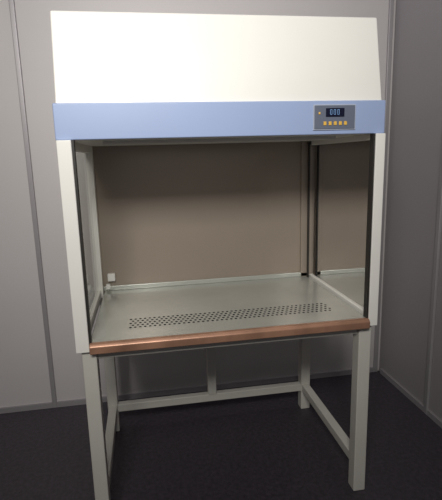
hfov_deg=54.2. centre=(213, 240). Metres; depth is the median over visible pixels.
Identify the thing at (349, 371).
baseboard
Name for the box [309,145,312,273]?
post
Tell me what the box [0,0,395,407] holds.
wall
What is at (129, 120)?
fascia
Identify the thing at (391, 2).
trim
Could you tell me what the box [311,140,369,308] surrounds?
glass
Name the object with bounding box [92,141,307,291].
panel
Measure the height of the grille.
0.001 m
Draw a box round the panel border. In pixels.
[313,104,355,129]
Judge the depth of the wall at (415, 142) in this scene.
2.30 m
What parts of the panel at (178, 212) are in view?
rear corner strip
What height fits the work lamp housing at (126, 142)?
0.013 m
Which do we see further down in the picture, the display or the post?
the post
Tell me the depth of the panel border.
1.47 m
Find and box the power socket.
[107,273,115,281]
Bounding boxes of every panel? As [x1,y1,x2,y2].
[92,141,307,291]
[314,105,354,128]
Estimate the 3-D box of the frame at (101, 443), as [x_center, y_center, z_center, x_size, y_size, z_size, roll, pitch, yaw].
[0.031,0.643,1.948,1.070,0.720,0.655,-3,11,-9]
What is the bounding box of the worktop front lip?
[89,318,369,354]
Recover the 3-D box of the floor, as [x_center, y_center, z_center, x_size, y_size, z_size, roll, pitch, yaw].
[-0.042,1.295,0.594,3.070,0.050,4.215,-3,11,-9]
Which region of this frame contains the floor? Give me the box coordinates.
[0,370,441,499]
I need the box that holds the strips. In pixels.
[71,133,375,343]
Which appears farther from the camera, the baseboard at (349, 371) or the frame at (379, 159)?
the baseboard at (349, 371)
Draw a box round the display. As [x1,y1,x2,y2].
[326,108,344,116]
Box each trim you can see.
[9,0,56,407]
[103,272,306,290]
[373,0,393,371]
[424,147,441,414]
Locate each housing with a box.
[50,11,381,146]
[103,136,335,144]
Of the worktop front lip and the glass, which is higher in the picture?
the glass
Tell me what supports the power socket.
attached to the panel at (178, 212)
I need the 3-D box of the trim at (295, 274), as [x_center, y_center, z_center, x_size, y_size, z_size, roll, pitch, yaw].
[-0.026,0.199,2.146,1.020,0.022,0.012,-3,11,-9]
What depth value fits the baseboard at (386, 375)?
2.41 m
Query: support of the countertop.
on the frame at (101, 443)
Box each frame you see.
[56,140,103,353]
[82,298,370,499]
[309,133,385,325]
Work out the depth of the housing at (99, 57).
1.42 m
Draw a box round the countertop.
[92,276,364,342]
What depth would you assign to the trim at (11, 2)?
2.22 m
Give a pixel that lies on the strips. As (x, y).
(372, 136)
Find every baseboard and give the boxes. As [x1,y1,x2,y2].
[0,367,373,413]
[380,368,441,427]
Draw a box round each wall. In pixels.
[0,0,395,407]
[379,0,441,419]
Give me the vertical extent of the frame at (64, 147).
0.707 m
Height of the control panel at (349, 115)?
0.078 m
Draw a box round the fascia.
[52,100,385,139]
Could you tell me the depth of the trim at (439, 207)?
2.16 m
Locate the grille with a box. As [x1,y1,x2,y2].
[129,303,330,327]

